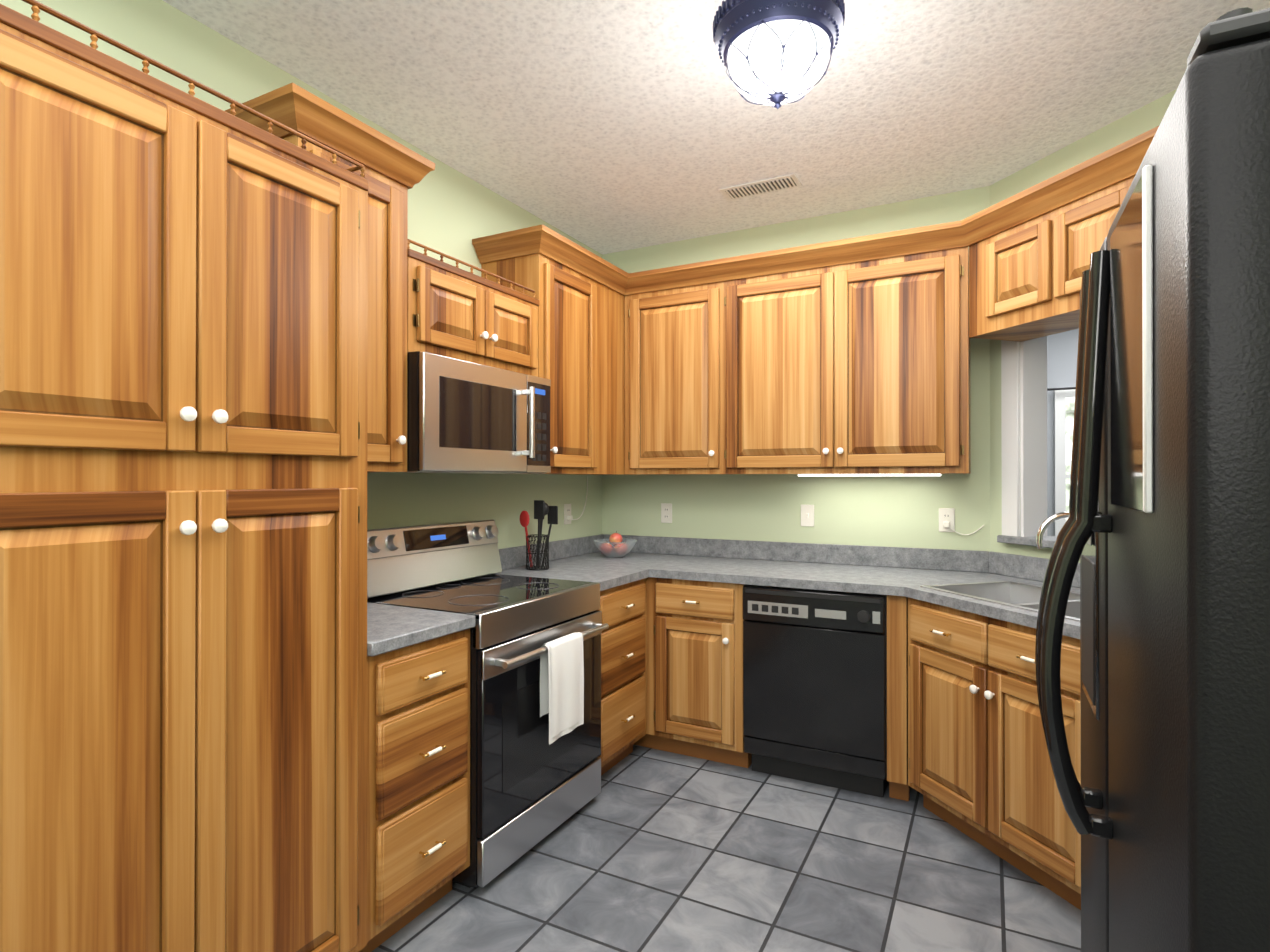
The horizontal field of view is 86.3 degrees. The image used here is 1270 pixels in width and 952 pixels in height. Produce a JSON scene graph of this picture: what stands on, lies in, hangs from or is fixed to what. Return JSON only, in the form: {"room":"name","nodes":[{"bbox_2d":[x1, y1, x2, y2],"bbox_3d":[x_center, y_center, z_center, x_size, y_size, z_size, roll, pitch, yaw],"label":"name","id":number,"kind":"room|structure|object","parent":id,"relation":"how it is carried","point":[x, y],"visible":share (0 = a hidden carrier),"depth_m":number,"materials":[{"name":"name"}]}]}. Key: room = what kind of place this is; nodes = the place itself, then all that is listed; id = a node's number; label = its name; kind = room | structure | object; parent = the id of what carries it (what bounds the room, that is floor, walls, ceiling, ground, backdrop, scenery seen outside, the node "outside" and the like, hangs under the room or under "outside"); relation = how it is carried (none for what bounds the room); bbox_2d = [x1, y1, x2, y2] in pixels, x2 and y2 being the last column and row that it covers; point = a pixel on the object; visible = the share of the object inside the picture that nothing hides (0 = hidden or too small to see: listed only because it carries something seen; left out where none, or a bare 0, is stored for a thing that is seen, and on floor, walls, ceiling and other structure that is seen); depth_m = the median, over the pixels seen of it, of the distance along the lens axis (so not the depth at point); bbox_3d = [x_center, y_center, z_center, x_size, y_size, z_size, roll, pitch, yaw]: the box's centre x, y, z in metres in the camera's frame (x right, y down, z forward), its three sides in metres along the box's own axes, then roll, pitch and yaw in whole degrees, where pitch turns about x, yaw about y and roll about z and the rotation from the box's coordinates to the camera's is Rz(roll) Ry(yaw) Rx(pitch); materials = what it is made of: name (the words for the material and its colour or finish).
{"room":"kitchen","nodes":[
{"label":"kitchen","id":0,"kind":"room"},
{"bbox_2d":[0,0,601,548],"bbox_3d":[-1.605,-0.005,1.587,0.120,2.720,6.070,0,0,28],"label":"wall","id":1,"kind":"structure","parent":0,"point":[452,212],"depth_m":2.82,"materials":[{"name":"green paint"}]},
{"bbox_2d":[225,82,434,471],"bbox_3d":[-0.993,-0.550,2.200,0.391,1.071,0.545,0,0,28],"label":"upper cabinet","id":2,"kind":"object","parent":1,"relation":"attached to","point":[395,171],"visible":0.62,"depth_m":2.19,"materials":[{"name":"brown wood"}]},
{"bbox_2d":[407,239,538,376],"bbox_3d":[-0.724,-0.623,2.725,0.379,0.394,0.762,0,0,28],"label":"upper cabinet","id":3,"kind":"object","parent":1,"relation":"attached to","point":[456,312],"visible":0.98,"depth_m":2.58,"materials":[{"name":"brown wood"}]},
{"bbox_2d":[367,351,550,473],"bbox_3d":[-0.692,-0.218,2.707,0.452,0.411,0.756,0,0,28],"label":"over-the-range microwave","id":4,"kind":"object","parent":3,"relation":"attached to","point":[463,416],"visible":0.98,"depth_m":2.52,"materials":[{"name":"silver metal"}]},
{"bbox_2d":[481,253,637,474],"bbox_3d":[-0.288,-0.503,3.557,0.379,0.988,1.114,0,0,28],"label":"upper cabinet","id":5,"kind":"object","parent":1,"relation":"attached to","point":[581,342],"visible":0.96,"depth_m":3.25,"materials":[{"name":"brown wood"}]},
{"bbox_2d":[564,476,587,524],"bbox_3d":[-0.328,0.135,3.862,0.030,0.272,0.238,0,0,28],"label":"outlet","id":6,"kind":"object","parent":1,"relation":"attached to","point":[568,517],"visible":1,"depth_m":3.79,"materials":[{"name":"white plastic"}]},
{"bbox_2d":[163,0,1269,254],"bbox_3d":[-0.179,-1.397,0.845,3.340,0.060,6.070,0,0,28],"label":"ceiling","id":7,"kind":"structure","parent":0,"point":[605,126],"depth_m":2.40,"materials":[{"name":"white paint"}]},
{"bbox_2d":[719,173,801,200],"bbox_3d":[0.589,-1.351,3.180,0.360,0.012,0.140,0,0,28],"label":"ceiling vent","id":8,"kind":"object","parent":7,"relation":"in","point":[779,183],"visible":1,"depth_m":3.16,"materials":[{"name":"beige metal"}]},
{"bbox_2d":[713,0,844,108],"bbox_3d":[0.422,-1.223,2.002,0.381,0.278,0.380,0,0,28],"label":"lamp","id":9,"kind":"object","parent":7,"relation":"attached to","point":[776,53],"visible":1,"depth_m":1.91,"materials":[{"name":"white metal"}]},
{"bbox_2d":[372,745,1080,951],"bbox_3d":[-0.179,1.383,0.835,3.340,0.060,6.070,0,0,28],"label":"floor","id":10,"kind":"structure","parent":0,"point":[646,849],"depth_m":2.26,"materials":[{"name":"tile"}]},
{"bbox_2d":[0,0,368,951],"bbox_3d":[-1.176,0.260,1.548,0.669,2.188,0.900,0,0,28],"label":"pantry cabinet","id":11,"kind":"object","parent":10,"relation":"on","point":[182,520],"visible":1,"depth_m":1.37,"materials":[{"name":"brown wood"}]},
{"bbox_2d":[359,629,469,951],"bbox_3d":[-0.874,0.923,2.133,0.659,0.867,0.415,0,0,28],"label":"base cabinet","id":12,"kind":"object","parent":10,"relation":"on","point":[418,777],"visible":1,"depth_m":1.96,"materials":[{"name":"brown wood"}]},
{"bbox_2d":[367,602,474,656],"bbox_3d":[-0.886,0.416,2.141,0.632,0.138,0.413,0,0,28],"label":"countertop","id":13,"kind":"structure","parent":12,"relation":"on","point":[391,628],"depth_m":2.05,"materials":[{"name":"grey laminate"}]},
{"bbox_2d":[367,520,608,887],"bbox_3d":[-0.564,0.778,2.636,0.689,1.160,0.756,0,0,28],"label":"range","id":14,"kind":"object","parent":10,"relation":"on","point":[530,786],"visible":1,"depth_m":2.46,"materials":[{"name":"silver metal"}]},
{"bbox_2d":[540,632,583,743],"bbox_3d":[-0.266,0.769,2.488,0.052,0.350,0.230,0,0,28],"label":"dish towel","id":15,"kind":"object","parent":14,"relation":"hanging from","point":[562,681],"visible":1,"depth_m":2.46,"materials":[{"name":"white fabric"}]},
{"bbox_2d":[596,578,645,775],"bbox_3d":[-0.306,0.927,3.216,0.659,0.867,0.504,0,0,28],"label":"base cabinet","id":16,"kind":"object","parent":10,"relation":"on","point":[623,677],"visible":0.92,"depth_m":3.06,"materials":[{"name":"brown wood"}]},
{"bbox_2d":[633,577,751,767],"bbox_3d":[0.135,0.928,3.587,1.096,0.867,0.659,0,0,28],"label":"base cabinet","id":17,"kind":"object","parent":10,"relation":"on","point":[694,668],"depth_m":3.18,"materials":[{"name":"brown wood"}]},
{"bbox_2d":[743,584,888,796],"bbox_3d":[0.896,0.930,3.192,0.616,0.861,0.639,0,0,28],"label":"dishwasher","id":18,"kind":"object","parent":10,"relation":"on","point":[815,686],"visible":0.98,"depth_m":2.92,"materials":[{"name":"black plastic"}]},
{"bbox_2d":[887,595,909,800],"bbox_3d":[1.100,0.925,2.831,0.076,0.867,0.110,0,0,28],"label":"strip","id":19,"kind":"object","parent":10,"relation":"on","point":[897,694],"visible":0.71,"depth_m":2.78,"materials":[{"name":"brown wood"}]},
{"bbox_2d":[908,597,1080,909],"bbox_3d":[1.530,0.924,2.382,0.676,0.867,0.972,0,0,-17],"label":"base cabinet","id":20,"kind":"object","parent":10,"relation":"on","point":[980,770],"visible":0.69,"depth_m":2.33,"materials":[{"name":"brown wood"}]},
{"bbox_2d":[497,534,1079,638],"bbox_3d":[0.867,0.495,2.835,3.092,0.290,1.314,0,0,28],"label":"countertop","id":21,"kind":"structure","parent":20,"relation":"on","point":[1002,586],"depth_m":3.19,"materials":[{"name":"grey laminate"}]},
{"bbox_2d":[519,500,557,569],"bbox_3d":[-0.466,0.283,3.278,0.142,0.334,0.131,0,0,28],"label":"utensil holder","id":22,"kind":"object","parent":21,"relation":"on","point":[542,508],"visible":1,"depth_m":3.25,"materials":[{"name":"black metal"}]},
{"bbox_2d":[499,540,640,553],"bbox_3d":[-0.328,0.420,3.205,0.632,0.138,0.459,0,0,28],"label":"backsplash","id":23,"kind":"structure","parent":21,"relation":"on","point":[555,547],"depth_m":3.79,"materials":[{"name":"grey laminate"}]},
{"bbox_2d":[593,531,636,557],"bbox_3d":[-0.110,0.379,3.783,0.249,0.146,0.249,0,0,28],"label":"bowl","id":24,"kind":"object","parent":21,"relation":"on","point":[616,548],"visible":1,"depth_m":3.73,"materials":[{"name":"clear glass"}]},
{"bbox_2d":[1036,512,1068,548],"bbox_3d":[1.679,0.292,2.581,0.263,0.312,0.100,0,0,28],"label":"gooseneck faucet","id":25,"kind":"object","parent":21,"relation":"on","point":[1046,523],"visible":0.25,"depth_m":2.60,"materials":[{"name":"silver metal"}]},
{"bbox_2d":[1035,7,1269,951],"bbox_3d":[1.041,0.458,0.863,0.902,1.788,0.898,0,0,28],"label":"refrigerator","id":26,"kind":"object","parent":10,"relation":"on","point":[1163,536],"visible":1,"depth_m":0.67,"materials":[{"name":"black metal"}]},
{"bbox_2d":[602,186,989,551],"bbox_3d":[0.758,0.003,3.708,2.100,2.720,0.120,0,0,28],"label":"wall","id":27,"kind":"structure","parent":0,"point":[893,511],"depth_m":3.52,"materials":[{"name":"green paint"}]},
{"bbox_2d":[661,503,671,522],"bbox_3d":[0.183,0.216,3.934,0.070,0.114,0.008,0,0,28],"label":"electrical outlet","id":28,"kind":"object","parent":27,"relation":"attached to","point":[666,512],"visible":1,"depth_m":3.93,"materials":[{"name":"white plastic"}]},
{"bbox_2d":[625,281,724,474],"bbox_3d":[0.267,-0.503,3.699,0.571,0.988,0.347,0,0,28],"label":"upper cabinet","id":29,"kind":"object","parent":27,"relation":"attached to","point":[675,338],"depth_m":3.53,"materials":[{"name":"brown wood"}]},
{"bbox_2d":[472,126,1158,295],"bbox_3d":[0.520,-1.037,2.532,2.765,0.095,1.529,0,0,28],"label":"crown molding","id":30,"kind":"structure","parent":29,"relation":"attached to","point":[1112,166],"depth_m":3.02,"materials":[{"name":"brown wood"}]},
{"bbox_2d":[801,505,813,526],"bbox_3d":[0.904,0.207,3.554,0.070,0.114,0.013,0,0,28],"label":"light switch","id":31,"kind":"object","parent":27,"relation":"attached to","point":[807,515],"visible":1,"depth_m":3.55,"materials":[{"name":"white plastic"}]},
{"bbox_2d":[725,247,970,475],"bbox_3d":[1.013,-0.504,3.308,1.113,0.988,0.347,0,0,28],"label":"upper cabinet","id":32,"kind":"object","parent":27,"relation":"attached to","point":[857,369],"depth_m":3.13,"materials":[{"name":"brown wood"}]},
{"bbox_2d":[939,508,983,534],"bbox_3d":[1.546,0.217,3.209,0.197,0.126,0.030,0,0,28],"label":"electrical outlet","id":33,"kind":"object","parent":27,"relation":"attached to","point":[946,519],"visible":1,"depth_m":3.24,"materials":[{"name":"white plastic"}]},
{"bbox_2d":[1047,329,1078,535],"bbox_3d":[2.764,0.001,3.119,6.000,2.840,4.600,0,0,28],"label":"wall","id":34,"kind":"structure","parent":0,"point":[1062,350],"depth_m":5.33,"materials":[{"name":"grey paint"}]},
{"bbox_2d":[1047,387,1075,390],"bbox_3d":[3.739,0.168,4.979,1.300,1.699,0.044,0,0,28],"label":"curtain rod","id":35,"kind":"object","parent":34,"relation":"hanging from","point":[1065,388],"depth_m":5.21,"materials":[{"name":"grey metal"}]},
{"bbox_2d":[1054,389,1075,535],"bbox_3d":[3.763,0.003,5.057,1.070,1.370,0.039,0,0,28],"label":"window","id":36,"kind":"structure","parent":34,"relation":"in","point":[1064,400],"depth_m":5.27,"materials":[{"name":"glass"}]},
{"bbox_2d":[990,89,1176,562],"bbox_3d":[1.929,-0.001,2.510,0.120,2.720,1.414,0,0,-17],"label":"wall","id":37,"kind":"structure","parent":0,"point":[1141,120],"depth_m":2.95,"materials":[{"name":"green paint"}]},
{"bbox_2d":[997,336,1056,547],"bbox_3d":[1.926,-0.226,2.510,0.205,1.050,1.254,0,0,-17],"label":"trim","id":38,"kind":"structure","parent":37,"relation":"attached to","point":[1024,428],"depth_m":3.01,"materials":[{"name":"white paint"}]},
{"bbox_2d":[969,176,1134,341],"bbox_3d":[1.721,-0.799,2.448,0.307,0.405,1.057,0,0,-17],"label":"upper cabinet","id":39,"kind":"object","parent":37,"relation":"attached to","point":[1025,280],"visible":0.48,"depth_m":2.59,"materials":[{"name":"brown wood"}]}
]}

